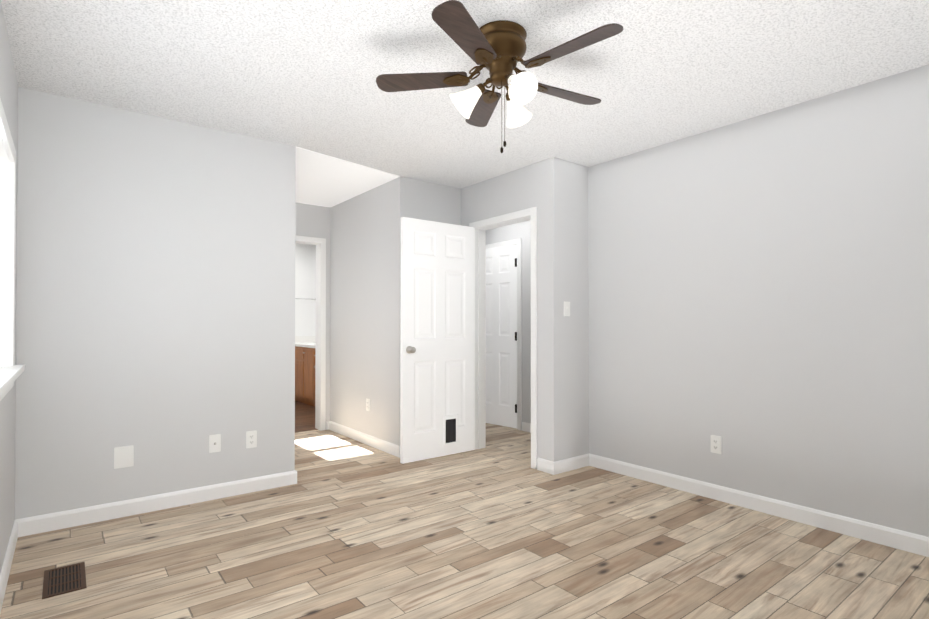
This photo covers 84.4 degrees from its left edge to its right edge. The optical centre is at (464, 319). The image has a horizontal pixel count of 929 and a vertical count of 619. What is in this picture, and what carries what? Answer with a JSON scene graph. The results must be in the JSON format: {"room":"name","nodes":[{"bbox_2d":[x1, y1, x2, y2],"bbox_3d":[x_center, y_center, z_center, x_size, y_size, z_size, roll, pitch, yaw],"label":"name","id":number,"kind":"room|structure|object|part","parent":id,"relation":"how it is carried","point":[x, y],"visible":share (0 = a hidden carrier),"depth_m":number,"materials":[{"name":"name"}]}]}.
{"room":"empty bedroom","nodes":[
{"label":"empty bedroom","id":0,"kind":"room"},
{"bbox_2d":[0,0,17,572],"bbox_3d":[-2.507,-0.046,2.781,0.120,2.440,8.690,0,-1,-38],"label":"wall","id":1,"kind":"structure","parent":0,"point":[8,89],"depth_m":2.39,"materials":[{"name":"white paint"}]},
{"bbox_2d":[0,98,15,367],"bbox_3d":[-1.614,-0.295,1.647,0.138,1.045,1.970,0,-1,-38],"label":"window","id":2,"kind":"structure","parent":1,"relation":"in","point":[4,233],"depth_m":2.40,"materials":[{"name":"white"}]},
{"bbox_2d":[0,519,17,612],"bbox_3d":[-1.141,1.110,1.120,0.014,0.095,4.170,0,-1,-38],"label":"baseboard","id":3,"kind":"structure","parent":1,"relation":"attached to","point":[7,564],"depth_m":2.33,"materials":[{"name":"white wood"}]},
{"bbox_2d":[0,364,24,400],"bbox_3d":[-1.560,0.262,1.684,0.075,0.102,2.020,0,-1,-38],"label":"window sill","id":4,"kind":"structure","parent":1,"relation":"attached to","point":[9,375],"depth_m":2.04,"materials":[{"name":"white wood"}]},
{"bbox_2d":[15,87,295,518],"bbox_3d":[-2.375,-0.035,3.947,1.520,2.440,1.790,0,-1,-38],"label":"wall","id":5,"kind":"structure","parent":0,"point":[155,320],"depth_m":3.14,"materials":[{"name":"white paint"}]},
{"bbox_2d":[114,445,133,468],"bbox_3d":[-2.037,0.821,3.063,0.098,0.125,0.007,0,-1,-38],"label":"electrical outlet","id":6,"kind":"object","parent":5,"relation":"attached to","point":[123,456],"visible":1,"depth_m":3.06,"materials":[{"name":"white plastic"}]},
{"bbox_2d":[16,470,296,536],"bbox_3d":[-1.816,1.130,3.228,1.534,0.095,0.014,0,-1,-38],"label":"baseboard","id":7,"kind":"structure","parent":5,"relation":"attached to","point":[32,525],"depth_m":3.13,"materials":[{"name":"white wood"}]},
{"bbox_2d":[209,434,220,452],"bbox_3d":[-1.639,0.814,3.365,0.070,0.115,0.018,0,-1,-38],"label":"electrical outlet","id":8,"kind":"object","parent":5,"relation":"attached to","point":[215,443],"visible":1,"depth_m":3.37,"materials":[{"name":"white plastic"}]},
{"bbox_2d":[246,430,256,447],"bbox_3d":[-1.459,0.821,3.510,0.070,0.115,0.010,0,-1,-38],"label":"electrical outlet","id":9,"kind":"object","parent":5,"relation":"attached to","point":[251,439],"visible":1,"depth_m":3.51,"materials":[{"name":"white plastic"}]},
{"bbox_2d":[295,243,315,335],"bbox_3d":[-3.067,0.003,7.772,5.120,2.440,0.120,0,-1,-38],"label":"wall","id":10,"kind":"structure","parent":0,"point":[305,286],"depth_m":8.12,"materials":[{"name":"white paint"}]},
{"bbox_2d":[295,336,315,343],"bbox_3d":[-2.578,0.310,8.058,0.548,0.100,0.020,0,-1,-38],"label":"backsplash","id":11,"kind":"structure","parent":10,"relation":"attached to","point":[298,339],"depth_m":8.07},
{"bbox_2d":[295,202,329,429],"bbox_3d":[-1.588,-0.019,5.616,1.770,2.440,0.120,0,-1,-38],"label":"wall","id":12,"kind":"structure","parent":0,"point":[312,220],"depth_m":5.59,"materials":[{"name":"white paint"}]},
{"bbox_2d":[295,235,325,430],"bbox_3d":[-1.892,0.157,5.378,0.850,2.085,0.152,0,-1,-38],"label":"door frame","id":13,"kind":"structure","parent":12,"relation":"attached to","point":[322,241],"depth_m":5.57,"materials":[{"name":"white wood"}]},
{"bbox_2d":[330,176,460,445],"bbox_3d":[-0.755,-0.022,5.244,0.670,2.440,1.490,0,-1,-38],"label":"wall","id":14,"kind":"structure","parent":0,"point":[365,269],"depth_m":4.86,"materials":[{"name":"white paint"}]},
{"bbox_2d":[329,421,397,456],"bbox_3d":[-1.025,1.148,5.022,0.014,0.095,1.490,0,-1,-38],"label":"baseboard","id":15,"kind":"structure","parent":14,"relation":"attached to","point":[377,443],"depth_m":4.91,"materials":[{"name":"white wood"}]},
{"bbox_2d":[366,398,369,410],"bbox_3d":[-0.922,0.814,4.896,0.010,0.115,0.070,0,-1,-38],"label":"outlet","id":16,"kind":"object","parent":14,"relation":"attached to","point":[367,404],"visible":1,"depth_m":4.89,"materials":[{"name":"white plastic"}]},
{"bbox_2d":[0,400,928,618],"bbox_3d":[-0.438,1.237,4.376,5.360,0.104,8.690,0,-1,-38],"label":"floor","id":17,"kind":"structure","parent":0,"point":[497,527],"depth_m":2.55,"materials":[{"name":"brown wood"}]},
{"bbox_2d":[42,562,86,598],"bbox_3d":[-1.798,1.167,2.304,0.150,0.004,0.305,0,-1,-38],"label":"floor vent","id":18,"kind":"object","parent":17,"relation":"in","point":[64,579],"visible":1,"depth_m":2.29,"materials":[{"name":"brown metal"}]},
{"bbox_2d":[295,344,314,406],"bbox_3d":[-1.938,0.802,7.234,0.582,0.830,2.098,0,-1,-38],"label":"bathroom vanity","id":19,"kind":"object","parent":17,"relation":"on","point":[305,369],"depth_m":7.21,"materials":[{"name":"brown wood"}]},
{"bbox_2d":[303,344,314,347],"bbox_3d":[-1.926,0.370,7.235,0.568,0.035,2.118,0,-1,-38],"label":"countertop","id":20,"kind":"structure","parent":19,"relation":"on","point":[304,345],"depth_m":7.10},
{"bbox_2d":[1,0,928,206],"bbox_3d":[-0.438,-1.309,4.401,5.360,0.124,8.690,0,-1,-38],"label":"ceiling","id":21,"kind":"structure","parent":0,"point":[303,74],"depth_m":2.58,"materials":[{"name":"white paint"}]},
{"bbox_2d":[376,0,622,152],"bbox_3d":[0.196,-1.000,2.283,1.084,0.542,1.084,0,-1,-38],"label":"ceiling fan","id":22,"kind":"object","parent":21,"relation":"hanging from","point":[497,49],"visible":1,"depth_m":2.22,"materials":[{"name":"brown wood"}]},
{"bbox_2d":[461,161,541,458],"bbox_3d":[0.299,-0.029,4.531,0.120,2.440,1.170,0,-1,-38],"label":"wall","id":23,"kind":"structure","parent":0,"point":[519,189],"depth_m":4.25,"materials":[{"name":"white paint"}]},
{"bbox_2d":[400,217,474,463],"bbox_3d":[-0.213,0.169,4.451,0.772,2.025,0.171,0,-1,-38],"label":"bedroom door","id":24,"kind":"structure","parent":23,"relation":"in","point":[437,365],"depth_m":4.41,"materials":[{"name":"white wood"}]},
{"bbox_3d":[-0.467,0.250,4.254,0.066,0.066,0.171,0,-1,-38],"label":"knob","id":25,"kind":"part","parent":24,"relation":"part of","materials":[{"name":"silver metal"}]},
{"bbox_3d":[-0.135,0.968,4.504,0.160,0.260,0.059,0,-1,-38],"label":"pet frame","id":26,"kind":"part","parent":24,"relation":"part of","materials":[{"name":"white"}]},
{"bbox_2d":[469,207,536,468],"bbox_3d":[0.364,0.147,4.446,0.152,2.085,0.850,0,-1,-38],"label":"door frame","id":27,"kind":"structure","parent":23,"relation":"attached to","point":[479,337],"depth_m":4.71,"materials":[{"name":"white wood"}]},
{"bbox_2d":[537,458,552,474],"bbox_3d":[0.629,1.138,3.986,0.014,0.095,0.163,0,-1,-38],"label":"baseboard","id":28,"kind":"structure","parent":23,"relation":"attached to","point":[544,465],"depth_m":3.98,"materials":[{"name":"white wood"}]},
{"bbox_2d":[486,220,530,422],"bbox_3d":[0.629,-0.018,5.654,0.120,2.440,2.540,0,-1,-38],"label":"wall","id":29,"kind":"structure","parent":0,"point":[522,230],"depth_m":5.53,"materials":[{"name":"white paint"}]},
{"bbox_2d":[486,244,516,427],"bbox_3d":[0.366,0.186,5.856,0.171,2.020,0.650,1,-1,-45],"label":"hall door","id":30,"kind":"structure","parent":29,"relation":"in","point":[501,336],"depth_m":5.78,"materials":[{"name":"white wood"}]},
{"bbox_2d":[486,238,521,429],"bbox_3d":[0.379,0.161,5.864,0.016,2.085,0.770,0,-1,-38],"label":"door frame","id":31,"kind":"structure","parent":29,"relation":"attached to","point":[518,242],"depth_m":5.57,"materials":[{"name":"white wood"}]},
{"bbox_2d":[522,422,530,432],"bbox_3d":[0.990,1.149,5.070,0.014,0.095,1.193,0,-1,-38],"label":"baseboard","id":32,"kind":"structure","parent":29,"relation":"attached to","point":[526,427],"depth_m":5.48,"materials":[{"name":"white wood"}]},
{"bbox_2d":[542,157,588,461],"bbox_3d":[1.418,-0.029,4.583,1.950,2.440,0.120,0,-1,-38],"label":"wall","id":33,"kind":"structure","parent":0,"point":[565,383],"depth_m":4.03,"materials":[{"name":"white paint"}]},
{"bbox_2d":[564,301,569,315],"bbox_3d":[0.808,-0.084,4.023,0.070,0.115,0.016,0,-1,-38],"label":"light switch","id":34,"kind":"object","parent":33,"relation":"attached to","point":[566,308],"visible":1,"depth_m":4.02,"materials":[{"name":"white plastic"}]},
{"bbox_2d":[553,453,588,474],"bbox_3d":[0.849,1.139,4.045,0.434,0.095,0.014,0,-1,-38],"label":"baseboard","id":35,"kind":"structure","parent":33,"relation":"attached to","point":[569,464],"depth_m":4.02,"materials":[{"name":"white wood"}]},
{"bbox_2d":[588,64,928,536],"bbox_3d":[2.039,-0.045,2.976,0.120,2.440,3.180,0,-1,-38],"label":"wall","id":36,"kind":"structure","parent":0,"point":[759,294],"depth_m":3.07,"materials":[{"name":"white paint"}]},
{"bbox_2d":[711,435,721,453],"bbox_3d":[1.650,0.819,3.362,0.010,0.115,0.070,0,-1,-38],"label":"electrical outlet","id":37,"kind":"object","parent":36,"relation":"attached to","point":[716,444],"visible":1,"depth_m":3.36,"materials":[{"name":"white plastic"}]},
{"bbox_2d":[589,454,928,556],"bbox_3d":[1.986,1.127,2.923,0.014,0.095,3.180,0,-1,-38],"label":"baseboard","id":38,"kind":"structure","parent":36,"relation":"attached to","point":[892,537],"depth_m":3.05,"materials":[{"name":"white wood"}]}
]}

